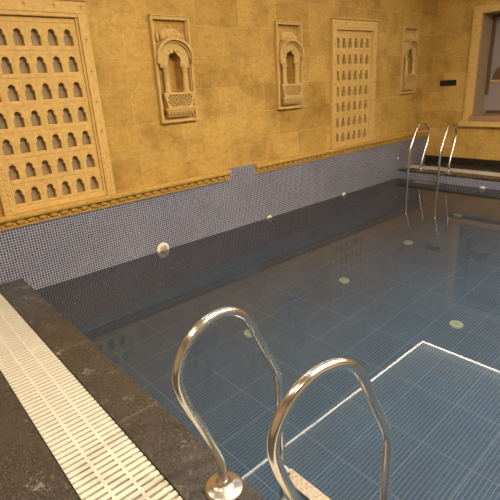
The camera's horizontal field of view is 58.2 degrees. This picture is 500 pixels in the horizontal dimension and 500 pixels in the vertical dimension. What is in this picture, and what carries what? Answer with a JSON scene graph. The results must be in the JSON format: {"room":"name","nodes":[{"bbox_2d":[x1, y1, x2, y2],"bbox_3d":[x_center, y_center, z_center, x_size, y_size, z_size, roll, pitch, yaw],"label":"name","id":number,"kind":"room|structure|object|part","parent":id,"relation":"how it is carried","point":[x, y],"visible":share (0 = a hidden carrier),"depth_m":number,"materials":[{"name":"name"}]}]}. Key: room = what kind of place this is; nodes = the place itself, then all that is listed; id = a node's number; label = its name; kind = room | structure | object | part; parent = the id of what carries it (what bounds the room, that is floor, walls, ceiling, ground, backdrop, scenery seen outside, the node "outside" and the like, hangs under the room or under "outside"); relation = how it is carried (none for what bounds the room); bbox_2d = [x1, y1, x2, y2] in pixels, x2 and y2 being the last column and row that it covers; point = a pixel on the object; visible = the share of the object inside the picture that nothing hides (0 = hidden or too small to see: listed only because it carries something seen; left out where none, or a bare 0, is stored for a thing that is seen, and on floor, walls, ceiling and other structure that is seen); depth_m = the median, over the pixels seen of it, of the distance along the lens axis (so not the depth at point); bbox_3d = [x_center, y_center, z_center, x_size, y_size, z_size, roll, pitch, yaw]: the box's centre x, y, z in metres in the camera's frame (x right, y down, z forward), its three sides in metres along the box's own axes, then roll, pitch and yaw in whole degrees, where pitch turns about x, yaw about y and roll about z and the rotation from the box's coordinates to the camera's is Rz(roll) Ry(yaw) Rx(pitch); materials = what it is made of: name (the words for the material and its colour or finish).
{"room":"indoor swimming pool","nodes":[
{"label":"indoor swimming pool","id":0,"kind":"room"},
{"bbox_2d":[0,0,436,216],"bbox_3d":[-0.743,-2.137,4.923,10.270,3.800,0.350,-20,26,-37],"label":"wall","id":1,"kind":"structure","parent":0,"point":[239,123],"depth_m":5.24,"materials":[{"name":"stone"}]},
{"bbox_2d":[0,0,115,215],"bbox_3d":[-1.821,-1.256,3.958,1.060,1.742,0.134,-20,26,-37],"label":"lattice panel","id":2,"kind":"object","parent":1,"relation":"attached to","point":[54,143],"visible":1,"depth_m":3.98,"materials":[{"name":"stone"}]},
{"bbox_2d":[157,242,168,255],"bbox_3d":[-0.979,-0.007,5.089,0.156,0.156,0.028,-20,26,-37],"label":"inlet","id":3,"kind":"object","parent":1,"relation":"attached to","point":[163,248],"visible":1,"depth_m":5.08,"materials":[{"name":"white plastic"}]},
{"bbox_2d":[147,14,197,123],"bbox_3d":[-0.783,-1.870,4.678,0.464,1.032,0.120,-20,26,-37],"label":"niche","id":4,"kind":"object","parent":1,"relation":"attached to","point":[181,48],"visible":1,"depth_m":4.65,"materials":[{"name":"stone"}]},
{"bbox_2d":[0,136,426,327],"bbox_3d":[-0.501,-0.107,5.524,10.270,1.659,0.012,-20,26,-37],"label":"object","id":5,"kind":"structure","parent":1,"relation":"attached to","point":[205,227],"depth_m":5.19,"materials":[{"name":"blue tile"}]},
{"bbox_2d":[0,129,427,230],"bbox_3d":[-0.528,-0.819,5.253,10.285,0.116,0.080,-20,26,-37],"label":"trim","id":6,"kind":"structure","parent":1,"relation":"attached to","point":[39,215],"depth_m":4.92,"materials":[{"name":"stone"}]},
{"bbox_2d":[267,215,272,221],"bbox_3d":[0.275,-0.424,6.110,0.094,0.094,0.028,-20,26,-37],"label":"inlet","id":7,"kind":"object","parent":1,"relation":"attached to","point":[269,218],"visible":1,"depth_m":6.10,"materials":[{"name":"white plastic"}]},
{"bbox_2d":[273,20,303,109],"bbox_3d":[0.506,-2.340,5.715,0.464,1.032,0.120,-20,26,-37],"label":"niche","id":8,"kind":"object","parent":1,"relation":"attached to","point":[289,43],"visible":1,"depth_m":5.68,"materials":[{"name":"stone"}]},
{"bbox_2d":[330,17,379,148],"bbox_3d":[1.525,-2.452,6.656,1.060,1.742,0.134,-20,26,-37],"label":"lattice panel","id":9,"kind":"object","parent":1,"relation":"attached to","point":[353,53],"visible":1,"depth_m":6.63,"materials":[{"name":"stone"}]},
{"bbox_2d":[399,25,419,93],"bbox_3d":[2.638,-3.136,7.423,0.464,1.032,0.120,-20,26,-37],"label":"niche","id":10,"kind":"object","parent":1,"relation":"attached to","point":[407,81],"visible":1,"depth_m":7.39,"materials":[{"name":"stone"}]},
{"bbox_2d":[0,161,499,499],"bbox_3d":[2.127,0.672,2.609,10.270,0.200,7.988,-20,26,-37],"label":"floor","id":11,"kind":"structure","parent":0,"point":[28,469],"depth_m":2.06,"materials":[{"name":"brown stone"}]},
{"bbox_2d":[0,371,154,499],"bbox_3d":[2.514,0.312,3.667,7.411,0.100,6.818,-20,26,-37],"label":"channel","id":12,"kind":"object","parent":11,"relation":"in","point":[0,371],"depth_m":2.23,"materials":[{"name":"concrete"}]},
{"bbox_2d":[0,294,182,499],"bbox_3d":[-0.161,1.168,1.498,0.303,0.098,6.778,-20,26,-37],"label":"drain grate","id":13,"kind":"object","parent":12,"relation":"on","point":[95,455],"visible":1,"depth_m":2.26,"materials":[{"name":"beige plastic"}]},
{"bbox_2d":[410,165,499,176],"bbox_3d":[5.160,-0.735,5.789,0.303,0.098,6.778,-20,26,-37],"label":"drain grate","id":14,"kind":"object","parent":12,"relation":"on","point":[411,166],"visible":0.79,"depth_m":7.54,"materials":[{"name":"beige plastic"}]},
{"bbox_2d":[77,186,499,499],"bbox_3d":[2.476,0.900,3.975,6.323,0.992,6.588,-20,26,-37],"label":"floor","id":15,"kind":"structure","parent":0,"point":[436,384],"depth_m":3.91,"materials":[{"name":"blue tile"}]},
{"bbox_2d":[244,330,251,337],"bbox_3d":[-0.001,0.773,4.172,0.115,0.029,0.116,-20,26,-37],"label":"inlet","id":16,"kind":"object","parent":15,"relation":"on","point":[247,333],"visible":0.46,"depth_m":4.14,"materials":[{"name":"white plastic"}]},
{"bbox_2d":[339,278,348,282],"bbox_3d":[1.036,0.334,4.943,0.115,0.029,0.116,-20,26,-37],"label":"inlet","id":17,"kind":"object","parent":15,"relation":"on","point":[341,280],"visible":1,"depth_m":4.92,"materials":[{"name":"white plastic"}]},
{"bbox_2d":[403,240,412,244],"bbox_3d":[2.011,-0.097,5.709,0.115,0.029,0.116,-20,26,-37],"label":"inlet","id":18,"kind":"object","parent":15,"relation":"on","point":[407,242],"visible":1,"depth_m":5.68,"materials":[{"name":"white plastic"}]},
{"bbox_2d":[449,320,462,328],"bbox_3d":[1.817,0.654,3.958,0.115,0.029,0.116,-20,26,-37],"label":"inlet","id":19,"kind":"object","parent":15,"relation":"on","point":[456,324],"visible":1,"depth_m":3.94,"materials":[{"name":"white plastic"}]},
{"bbox_2d":[154,171,499,498],"bbox_3d":[2.468,0.772,3.928,6.723,1.265,6.588,-20,26,-37],"label":"wall","id":20,"kind":"structure","parent":0,"point":[453,185],"depth_m":7.30,"materials":[{"name":"blue tile"}]},
{"bbox_2d":[0,167,499,499],"bbox_3d":[2.507,0.188,3.622,6.781,0.035,6.818,-20,26,-37],"label":"pool coping","id":21,"kind":"object","parent":20,"relation":"on","point":[183,460],"visible":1,"depth_m":2.42,"materials":[{"name":"brown stone"}]},
{"bbox_2d":[172,306,392,499],"bbox_3d":[0.118,0.850,1.689,0.543,1.279,0.660,-20,26,-37],"label":"pool ladder","id":22,"kind":"object","parent":21,"relation":"attached to","point":[224,484],"visible":1,"depth_m":1.57,"materials":[{"name":"metal"}]},
{"bbox_3d":[-0.048,0.775,1.843,0.516,1.224,0.036,-20,26,-37],"label":"handrail","id":23,"kind":"part","parent":22,"relation":"part of","materials":[{"name":"metal"}]},
{"bbox_3d":[0.289,0.879,1.503,0.516,1.224,0.036,-15,23,-29],"label":"handrail","id":24,"kind":"part","parent":22,"relation":"part of","materials":[{"name":"metal"}]},
{"bbox_2d":[406,122,457,195],"bbox_3d":[3.047,-1.462,7.493,0.543,1.279,0.660,-20,26,-37],"label":"pool ladder","id":25,"kind":"object","parent":21,"relation":"attached to","point":[448,171],"visible":0.81,"depth_m":7.42,"materials":[{"name":"metal"}]},
{"bbox_3d":[2.873,-1.542,7.661,0.516,1.224,0.036,-15,23,-29],"label":"handrail","id":26,"kind":"part","parent":25,"relation":"part of","materials":[{"name":"metal"}]},
{"bbox_3d":[3.209,-1.438,7.321,0.516,1.224,0.036,-20,26,-37],"label":"handrail","id":27,"kind":"part","parent":25,"relation":"part of","materials":[{"name":"metal"}]},
{"bbox_2d":[479,186,485,191],"bbox_3d":[3.602,-0.943,6.967,0.028,0.094,0.094,-20,26,-37],"label":"inlet","id":28,"kind":"object","parent":20,"relation":"attached to","point":[482,188],"visible":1,"depth_m":6.96,"materials":[{"name":"beige plastic"}]},
{"bbox_2d":[426,0,499,160],"bbox_3d":[6.035,-2.678,5.265,0.600,3.800,8.550,-20,26,-37],"label":"wall","id":29,"kind":"structure","parent":0,"point":[454,18],"depth_m":7.76,"materials":[{"name":"stone"}]},
{"bbox_2d":[440,80,456,85],"bbox_3d":[3.459,-2.919,7.842,0.016,0.093,0.290,-20,26,-37],"label":"wall plate","id":30,"kind":"object","parent":29,"relation":"attached to","point":[442,82],"visible":1,"depth_m":7.83,"materials":[{"name":"black plastic"}]},
{"bbox_2d":[425,155,499,167],"bbox_3d":[5.962,-0.852,5.654,0.020,0.118,7.988,-20,26,-37],"label":"baseboard","id":31,"kind":"structure","parent":29,"relation":"attached to","point":[429,158],"depth_m":7.96,"materials":[{"name":"black stone"}]},
{"bbox_2d":[458,2,499,126],"bbox_3d":[4.388,-2.886,6.996,0.504,1.858,1.900,-20,26,-37],"label":"window","id":32,"kind":"structure","parent":29,"relation":"in","point":[485,111],"depth_m":7.52,"materials":[{"name":"stone"}]},
{"bbox_3d":[4.281,-2.002,7.173,0.084,0.092,1.900,-20,26,-37],"label":"sill","id":33,"kind":"part","parent":32,"relation":"part of","materials":[{"name":"stone"}]},
{"bbox_3d":[4.391,-2.129,7.236,0.378,0.087,1.542,-20,26,-37],"label":"sill","id":34,"kind":"part","parent":32,"relation":"part of","materials":[{"name":"wood"}]},
{"bbox_3d":[4.564,-2.977,7.129,0.028,1.553,1.487,-20,26,-37],"label":"pane","id":35,"kind":"part","parent":32,"relation":"part of","materials":[{"name":"clear glass"}]},
{"bbox_3d":[4.542,-2.969,7.112,0.030,1.553,1.486,-20,26,-37],"label":"casing","id":36,"kind":"part","parent":32,"relation":"part of","materials":[{"name":"brown wood"}]}
]}

